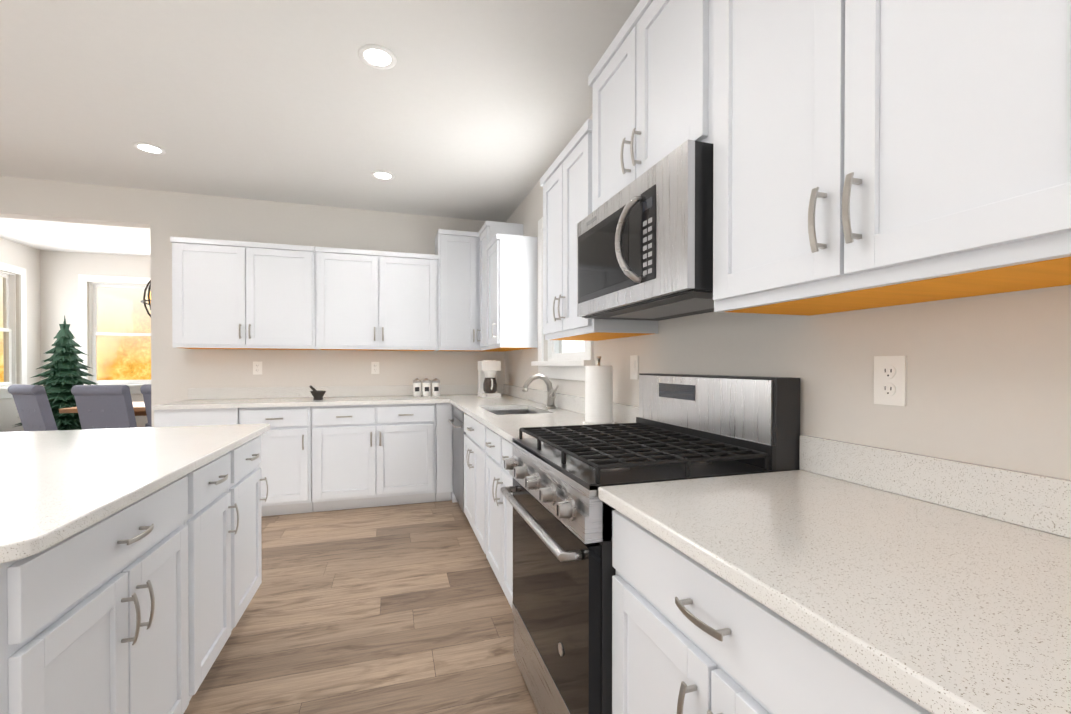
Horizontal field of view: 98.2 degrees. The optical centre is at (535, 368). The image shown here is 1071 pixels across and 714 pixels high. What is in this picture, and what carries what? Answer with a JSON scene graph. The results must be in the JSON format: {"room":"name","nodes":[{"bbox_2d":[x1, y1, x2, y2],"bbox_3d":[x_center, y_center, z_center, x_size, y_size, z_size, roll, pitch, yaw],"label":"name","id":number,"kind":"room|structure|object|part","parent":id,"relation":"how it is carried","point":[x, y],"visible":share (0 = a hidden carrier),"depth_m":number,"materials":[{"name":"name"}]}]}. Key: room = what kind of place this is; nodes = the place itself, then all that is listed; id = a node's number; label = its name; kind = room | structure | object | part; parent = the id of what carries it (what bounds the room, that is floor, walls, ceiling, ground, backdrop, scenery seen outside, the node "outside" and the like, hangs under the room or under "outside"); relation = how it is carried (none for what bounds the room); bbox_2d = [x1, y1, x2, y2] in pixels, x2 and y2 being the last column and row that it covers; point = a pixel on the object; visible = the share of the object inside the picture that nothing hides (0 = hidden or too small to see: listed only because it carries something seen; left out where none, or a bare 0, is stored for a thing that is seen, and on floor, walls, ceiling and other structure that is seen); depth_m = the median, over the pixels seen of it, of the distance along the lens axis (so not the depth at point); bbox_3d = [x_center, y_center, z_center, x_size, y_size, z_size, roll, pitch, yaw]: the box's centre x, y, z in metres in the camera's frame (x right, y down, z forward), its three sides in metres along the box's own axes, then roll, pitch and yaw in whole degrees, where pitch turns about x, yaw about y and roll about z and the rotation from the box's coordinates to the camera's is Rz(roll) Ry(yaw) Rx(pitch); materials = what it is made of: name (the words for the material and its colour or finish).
{"room":"kitchen","nodes":[
{"label":"kitchen","id":0,"kind":"room"},
{"bbox_2d":[0,237,40,431],"bbox_3d":[-6.046,-0.165,4.651,0.150,2.690,2.750,0,0,-17],"label":"wall","id":1,"kind":"structure","parent":0,"point":[27,258],"depth_m":5.75,"materials":[{"name":"paint"}]},
{"bbox_2d":[0,262,26,398],"bbox_3d":[-6.068,-0.435,4.888,0.190,1.575,1.780,0,0,-17],"label":"nook window","id":2,"kind":"structure","parent":1,"relation":"in","point":[9,328],"depth_m":5.61,"materials":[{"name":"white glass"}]},
{"bbox_2d":[40,250,150,427],"bbox_3d":[-4.733,-0.179,6.577,3.800,2.690,0.150,0,0,-17],"label":"wall","id":3,"kind":"structure","parent":0,"point":[60,271],"depth_m":6.07,"materials":[{"name":"paint"}]},
{"bbox_2d":[78,274,150,393],"bbox_3d":[-4.709,-0.446,6.530,2.760,1.575,0.190,0,0,-17],"label":"nook window","id":4,"kind":"structure","parent":3,"relation":"in","point":[132,283],"depth_m":6.20,"materials":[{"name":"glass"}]},
{"bbox_2d":[0,176,504,426],"bbox_3d":[-3.921,-0.160,3.792,7.500,2.690,0.150,0,0,-17],"label":"wall","id":5,"kind":"structure","parent":0,"point":[176,373],"depth_m":4.12,"materials":[{"name":"paint"}]},
{"bbox_2d":[170,236,318,349],"bbox_3d":[-2.442,-0.606,3.978,1.038,0.880,0.365,0,0,-17],"label":"upper cabinet","id":6,"kind":"object","parent":5,"relation":"attached to","point":[227,294],"visible":1,"depth_m":3.83,"materials":[{"name":"white wood"}]},
{"bbox_2d":[253,362,261,374],"bbox_3d":[-2.489,-0.002,4.154,0.072,0.116,0.008,0,0,-17],"label":"electrical outlet","id":7,"kind":"object","parent":5,"relation":"attached to","point":[257,367],"visible":1,"depth_m":4.15,"materials":[{"name":"white plastic"}]},
{"bbox_2d":[188,384,503,399],"bbox_3d":[-1.670,0.218,4.402,2.760,0.098,0.023,0,0,-17],"label":"backsplash","id":8,"kind":"structure","parent":5,"relation":"attached to","point":[405,390],"depth_m":4.30,"materials":[{"name":"white stone"}]},
{"bbox_2d":[371,362,378,373],"bbox_3d":[-1.536,-0.004,4.450,0.072,0.116,0.008,0,0,-17],"label":"electrical outlet","id":9,"kind":"object","parent":5,"relation":"attached to","point":[374,367],"visible":1,"depth_m":4.45,"materials":[{"name":"white plastic"}]},
{"bbox_2d":[315,246,437,350],"bbox_3d":[-1.444,-0.608,4.287,1.042,0.880,0.365,0,0,-17],"label":"upper cabinet","id":10,"kind":"object","parent":5,"relation":"attached to","point":[371,300],"visible":1,"depth_m":4.14,"materials":[{"name":"white wood"}]},
{"bbox_2d":[435,221,522,351],"bbox_3d":[-0.553,-0.729,4.382,0.712,1.120,0.712,0,0,-17],"label":"upper cabinet","id":11,"kind":"object","parent":5,"relation":"attached to","point":[462,290],"visible":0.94,"depth_m":4.35,"materials":[{"name":"white wood"}]},
{"bbox_2d":[0,0,639,256],"bbox_3d":[-3.202,-1.539,1.467,7.800,0.100,10.800,0,0,-17],"label":"ceiling","id":12,"kind":"structure","parent":0,"point":[480,110],"depth_m":2.58,"materials":[{"name":"paint"}]},
{"bbox_2d":[140,280,150,316],"bbox_3d":[-4.057,-0.975,5.237,0.617,1.078,0.617,0,0,-17],"label":"chandelier","id":13,"kind":"object","parent":12,"relation":"hanging from","point":[143,301],"visible":0.08,"depth_m":5.14,"materials":[{"name":"metal"}]},
{"bbox_2d":[133,142,165,154],"bbox_3d":[-2.629,-1.496,3.163,0.176,0.006,0.176,0,0,-17],"label":"recessed light","id":14,"kind":"object","parent":12,"relation":"in","point":[149,148],"visible":1,"depth_m":3.16,"materials":[{"name":"white plastic"}]},
{"bbox_2d":[358,44,396,68],"bbox_3d":[-0.757,-1.490,2.226,0.176,0.006,0.176,0,0,-17],"label":"recessed light","id":15,"kind":"object","parent":12,"relation":"in","point":[376,56],"visible":1,"depth_m":2.22,"materials":[{"name":"white plastic"}]},
{"bbox_2d":[371,170,394,179],"bbox_3d":[-1.187,-1.500,3.611,0.176,0.006,0.176,0,0,-17],"label":"recessed light","id":16,"kind":"object","parent":12,"relation":"in","point":[381,175],"visible":1,"depth_m":3.61,"materials":[{"name":"white plastic"}]},
{"bbox_2d":[184,500,537,713],"bbox_3d":[-3.202,1.251,1.486,7.800,0.100,10.800,0,0,-17],"label":"floor","id":17,"kind":"structure","parent":0,"point":[400,609],"depth_m":2.16,"materials":[{"name":"brown wood"}]},
{"bbox_2d":[8,384,57,430],"bbox_3d":[-4.766,0.668,4.678,0.450,1.025,0.622,0,0,23],"label":"dining chair","id":18,"kind":"object","parent":17,"relation":"on","point":[33,407],"visible":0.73,"depth_m":4.42,"materials":[{"name":"grey fabric"}]},
{"bbox_2d":[12,316,97,429],"bbox_3d":[-5.656,0.263,5.588,0.823,1.820,0.832,0,0,-17],"label":"fir tree","id":19,"kind":"object","parent":17,"relation":"on","point":[64,373],"visible":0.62,"depth_m":5.46,"materials":[{"name":"plant"}]},
{"bbox_2d":[0,476,188,713],"bbox_3d":[-1.322,0.762,1.051,0.736,0.884,0.740,0,0,-17],"label":"base cabinet","id":20,"kind":"object","parent":17,"relation":"on","point":[94,618],"visible":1,"depth_m":1.06,"materials":[{"name":"white wood"}]},
{"bbox_2d":[0,424,269,562],"bbox_3d":[-1.665,0.303,1.397,1.188,0.030,1.680,0,0,-17],"label":"countertop","id":21,"kind":"structure","parent":20,"relation":"on","point":[57,486],"depth_m":1.32,"materials":[{"name":"stone"}]},
{"bbox_2d":[59,402,146,415],"bbox_3d":[-4.274,0.794,5.443,1.600,0.760,0.900,0,0,-17],"label":"dining table","id":22,"kind":"object","parent":17,"relation":"on","point":[139,409],"visible":0.04,"depth_m":4.99,"materials":[{"name":"brown wood"}]},
{"bbox_2d":[71,385,136,429],"bbox_3d":[-4.091,0.668,4.621,0.450,1.025,0.622,0,0,-2],"label":"dining chair","id":23,"kind":"object","parent":17,"relation":"on","point":[104,406],"visible":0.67,"depth_m":4.37,"materials":[{"name":"grey fabric"}]},
{"bbox_2d":[140,384,151,426],"bbox_3d":[-3.585,0.667,4.778,0.450,1.025,0.622,0,0,-2],"label":"dining chair","id":24,"kind":"object","parent":17,"relation":"on","point":[145,390],"visible":0.04,"depth_m":4.50,"materials":[{"name":"grey fabric"}]},
{"bbox_2d":[154,408,238,426],"bbox_3d":[-2.643,0.744,3.792,0.538,0.884,0.619,0,0,-17],"label":"base cabinet","id":25,"kind":"object","parent":17,"relation":"on","point":[193,417],"depth_m":3.49,"materials":[{"name":"white wood"}]},
{"bbox_2d":[184,452,238,700],"bbox_3d":[-1.493,0.759,1.602,0.736,0.884,0.406,0,0,-17],"label":"base cabinet","id":26,"kind":"object","parent":17,"relation":"on","point":[207,521],"visible":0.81,"depth_m":1.66,"materials":[{"name":"white wood"}]},
{"bbox_2d":[227,436,267,630],"bbox_3d":[-1.622,0.756,2.017,0.736,0.884,0.456,0,0,-17],"label":"base cabinet","id":27,"kind":"object","parent":17,"relation":"on","point":[244,488],"visible":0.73,"depth_m":2.08,"materials":[{"name":"white wood"}]},
{"bbox_2d":[239,406,312,516],"bbox_3d":[-2.135,0.743,3.930,0.506,0.884,0.655,0,0,-17],"label":"base cabinet","id":28,"kind":"object","parent":17,"relation":"on","point":[285,465],"visible":0.75,"depth_m":3.68,"materials":[{"name":"white wood"}]},
{"bbox_2d":[311,403,435,511],"bbox_3d":[-1.419,0.741,4.153,0.986,0.884,0.655,0,0,-17],"label":"base cabinet","id":29,"kind":"object","parent":17,"relation":"on","point":[364,456],"visible":1,"depth_m":3.88,"materials":[{"name":"white wood"}]},
{"bbox_2d":[152,395,447,409],"bbox_3d":[-1.879,0.285,4.011,2.130,0.030,0.647,0,0,-17],"label":"countertop","id":30,"kind":"structure","parent":29,"relation":"on","point":[357,400],"depth_m":3.79,"materials":[{"name":"stone"}]},
{"bbox_2d":[309,385,325,399],"bbox_3d":[-1.865,0.207,3.977,0.129,0.126,0.124,0,0,-17],"label":"mortar","id":31,"kind":"object","parent":30,"relation":"on","point":[317,395],"visible":1,"depth_m":3.94,"materials":[{"name":"stone"}]},
{"bbox_2d":[413,378,420,396],"bbox_3d":[-1.118,0.179,4.377,0.076,0.175,0.076,0,0,-17],"label":"canister","id":32,"kind":"object","parent":30,"relation":"on","point":[416,387],"visible":1,"depth_m":4.34,"materials":[{"name":"white ceramic"}]},
{"bbox_2d":[422,378,430,396],"bbox_3d":[-1.034,0.179,4.403,0.076,0.175,0.076,0,0,-17],"label":"canister","id":33,"kind":"object","parent":30,"relation":"on","point":[426,382],"visible":1,"depth_m":4.37,"materials":[{"name":"white ceramic"}]},
{"bbox_2d":[432,378,439,395],"bbox_3d":[-0.950,0.179,4.429,0.076,0.175,0.076,0,0,-17],"label":"canister","id":34,"kind":"object","parent":30,"relation":"on","point":[435,386],"visible":1,"depth_m":4.40,"materials":[{"name":"white ceramic"}]},
{"bbox_2d":[435,403,457,502],"bbox_3d":[-0.588,0.739,4.429,0.757,0.884,0.619,0,0,-17],"label":"base cabinet","id":35,"kind":"object","parent":17,"relation":"on","point":[453,499],"depth_m":4.04,"materials":[{"name":"white wood"}]},
{"bbox_3d":[-0.884,0.740,4.337,0.136,0.884,0.619,0,0,-17],"label":"base cabinet filler panel","id":36,"kind":"part","parent":35,"relation":"part of","materials":[{"name":"white wood"}]},
{"bbox_2d":[444,394,618,442],"bbox_3d":[-0.196,0.289,3.350,0.647,0.030,2.907,0,0,-17],"label":"countertop","id":37,"kind":"structure","parent":35,"relation":"on","point":[477,407],"depth_m":2.79,"materials":[{"name":"stone"}]},
{"bbox_2d":[478,360,500,397],"bbox_3d":[-0.431,0.095,4.358,0.180,0.345,0.262,0,0,-17],"label":"coffee maker","id":38,"kind":"object","parent":37,"relation":"on","point":[487,377],"visible":1,"depth_m":4.29,"materials":[{"name":"white plastic"}]},
{"bbox_2d":[487,409,540,414],"bbox_3d":[-0.143,0.498,3.111,0.378,0.384,0.608,0,0,-17],"label":"sink basin","id":39,"kind":"object","parent":37,"relation":"in","point":[515,411],"depth_m":3.40,"materials":[{"name":"silver metal"}]},
{"bbox_2d":[522,374,558,408],"bbox_3d":[0.029,0.156,3.144,0.243,0.239,0.100,0,0,-17],"label":"faucet","id":40,"kind":"object","parent":37,"relation":"on","point":[551,393],"visible":1,"depth_m":3.15,"materials":[{"name":"silver metal"}]},
{"bbox_2d":[583,356,614,424],"bbox_3d":[0.315,0.111,2.308,0.155,0.340,0.155,0,0,-17],"label":"paper towel holder","id":41,"kind":"object","parent":37,"relation":"on","point":[598,394],"visible":0.92,"depth_m":2.25,"materials":[{"name":"white paper"}]},
{"bbox_2d":[448,405,465,512],"bbox_3d":[-0.370,0.745,3.838,0.653,0.880,0.596,0,0,-17],"label":"dishwasher","id":42,"kind":"object","parent":17,"relation":"on","point":[457,424],"visible":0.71,"depth_m":3.70,"materials":[{"name":"grey metal"}]},
{"bbox_2d":[464,409,514,553],"bbox_3d":[-0.133,0.748,3.136,0.655,0.884,0.838,0,0,-17],"label":"base cabinet","id":43,"kind":"object","parent":17,"relation":"on","point":[475,453],"visible":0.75,"depth_m":2.98,"materials":[{"name":"white wood"}]},
{"bbox_2d":[485,427,512,607],"bbox_3d":[0.111,0.754,2.349,0.655,0.884,0.802,0,0,-17],"label":"base cabinet","id":44,"kind":"object","parent":17,"relation":"on","point":[499,531],"visible":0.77,"depth_m":2.30,"materials":[{"name":"white wood"}]},
{"bbox_2d":[500,373,799,713],"bbox_3d":[0.303,0.613,1.585,0.717,1.175,0.756,0,0,-17],"label":"gas range","id":45,"kind":"object","parent":17,"relation":"on","point":[687,426],"visible":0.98,"depth_m":1.37,"materials":[{"name":"metal"}]},
{"bbox_2d":[612,510,931,713],"bbox_3d":[0.571,0.764,0.868,0.655,0.884,0.762,0,0,-17],"label":"base cabinet","id":46,"kind":"object","parent":17,"relation":"on","point":[690,635],"visible":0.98,"depth_m":0.79,"materials":[{"name":"white wood"}]},
{"bbox_3d":[0.820,0.769,0.066,0.655,0.884,0.910,0,0,-17],"label":"base cabinet","id":47,"kind":"object","parent":17,"relation":"on","visible":0},
{"bbox_2d":[598,470,1070,713],"bbox_3d":[0.710,0.309,0.431,0.647,0.030,1.678,0,0,-17],"label":"countertop","id":48,"kind":"structure","parent":47,"relation":"on","point":[932,608],"depth_m":0.66,"materials":[{"name":"stone"}]},
{"bbox_2d":[505,114,1070,479],"bbox_3d":[0.858,-0.142,1.297,0.150,2.690,7.750,0,0,-17],"label":"wall","id":49,"kind":"structure","parent":0,"point":[988,379],"depth_m":1.06,"materials":[{"name":"paint"}]},
{"bbox_2d":[486,234,537,348],"bbox_3d":[-0.219,-0.613,3.893,0.365,0.894,0.413,0,0,-17],"label":"upper cabinet","id":50,"kind":"object","parent":49,"relation":"attached to","point":[512,291],"visible":1,"depth_m":3.71,"materials":[{"name":"white wood"}]},
{"bbox_2d":[531,217,594,380],"bbox_3d":[0.213,-0.543,3.204,0.190,1.235,1.060,0,0,-17],"label":"kitchen window","id":51,"kind":"structure","parent":49,"relation":"in","point":[566,365],"depth_m":3.41,"materials":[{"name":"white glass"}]},
{"bbox_2d":[504,384,638,422],"bbox_3d":[0.104,0.225,3.443,0.020,0.098,2.907,0,0,-17],"label":"backsplash","id":52,"kind":"structure","parent":49,"relation":"attached to","point":[622,413],"depth_m":3.01,"materials":[{"name":"white stone"}]},
{"bbox_2d":[540,119,657,340],"bbox_3d":[0.272,-0.602,2.311,0.365,0.894,0.656,0,0,-17],"label":"upper cabinet","id":53,"kind":"object","parent":49,"relation":"attached to","point":[566,181],"visible":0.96,"depth_m":2.21,"materials":[{"name":"white wood"}]},
{"bbox_2d":[630,355,637,379],"bbox_3d":[0.477,-0.004,2.253,0.010,0.116,0.072,0,0,-17],"label":"electrical outlet","id":54,"kind":"object","parent":49,"relation":"attached to","point":[633,366],"visible":1,"depth_m":2.25,"materials":[{"name":"white plastic"}]},
{"bbox_2d":[588,0,713,211],"bbox_3d":[0.482,-0.910,1.631,0.365,0.620,0.756,0,0,-17],"label":"upper cabinet","id":55,"kind":"object","parent":49,"relation":"attached to","point":[651,79],"visible":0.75,"depth_m":1.51,"materials":[{"name":"white wood"}]},
{"bbox_2d":[577,140,713,320],"bbox_3d":[0.442,-0.402,1.622,0.447,0.396,0.756,0,0,-17],"label":"over-the-range microwave","id":56,"kind":"object","parent":55,"relation":"attached to","point":[644,245],"visible":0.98,"depth_m":1.40,"materials":[{"name":"silver metal"}]},
{"bbox_2d":[874,356,906,405],"bbox_3d":[0.837,0.029,1.098,0.008,0.116,0.072,0,0,-17],"label":"electrical outlet","id":57,"kind":"object","parent":49,"relation":"attached to","point":[890,380],"visible":1,"depth_m":1.09,"materials":[{"name":"white plastic"}]},
{"bbox_2d":[713,0,1070,315],"bbox_3d":[0.709,-0.593,0.903,0.365,0.894,0.764,0,0,-17],"label":"upper cabinet","id":58,"kind":"object","parent":49,"relation":"attached to","point":[868,154],"visible":1,"depth_m":0.80,"materials":[{"name":"white wood"}]},
{"bbox_2d":[799,435,1070,537],"bbox_3d":[1.010,0.245,0.524,0.020,0.098,1.678,0,0,-17],"label":"backsplash","id":59,"kind":"structure","parent":49,"relation":"attached to","point":[1035,501],"depth_m":0.96,"materials":[{"name":"white stone"}]},
{"label":"outside","id":60,"kind":"structure","parent":0,"visible":0},
{"bbox_2d":[0,277,150,381],"bbox_3d":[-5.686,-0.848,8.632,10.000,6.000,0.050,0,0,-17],"label":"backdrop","id":61,"kind":"structure","parent":60,"point":[111,348],"depth_m":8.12,"materials":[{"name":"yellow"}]},
{"bbox_2d":[562,340,584,352],"bbox_3d":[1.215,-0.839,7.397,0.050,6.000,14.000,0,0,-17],"label":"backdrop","id":62,"kind":"structure","parent":60,"point":[572,346],"depth_m":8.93,"materials":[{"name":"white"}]}
]}

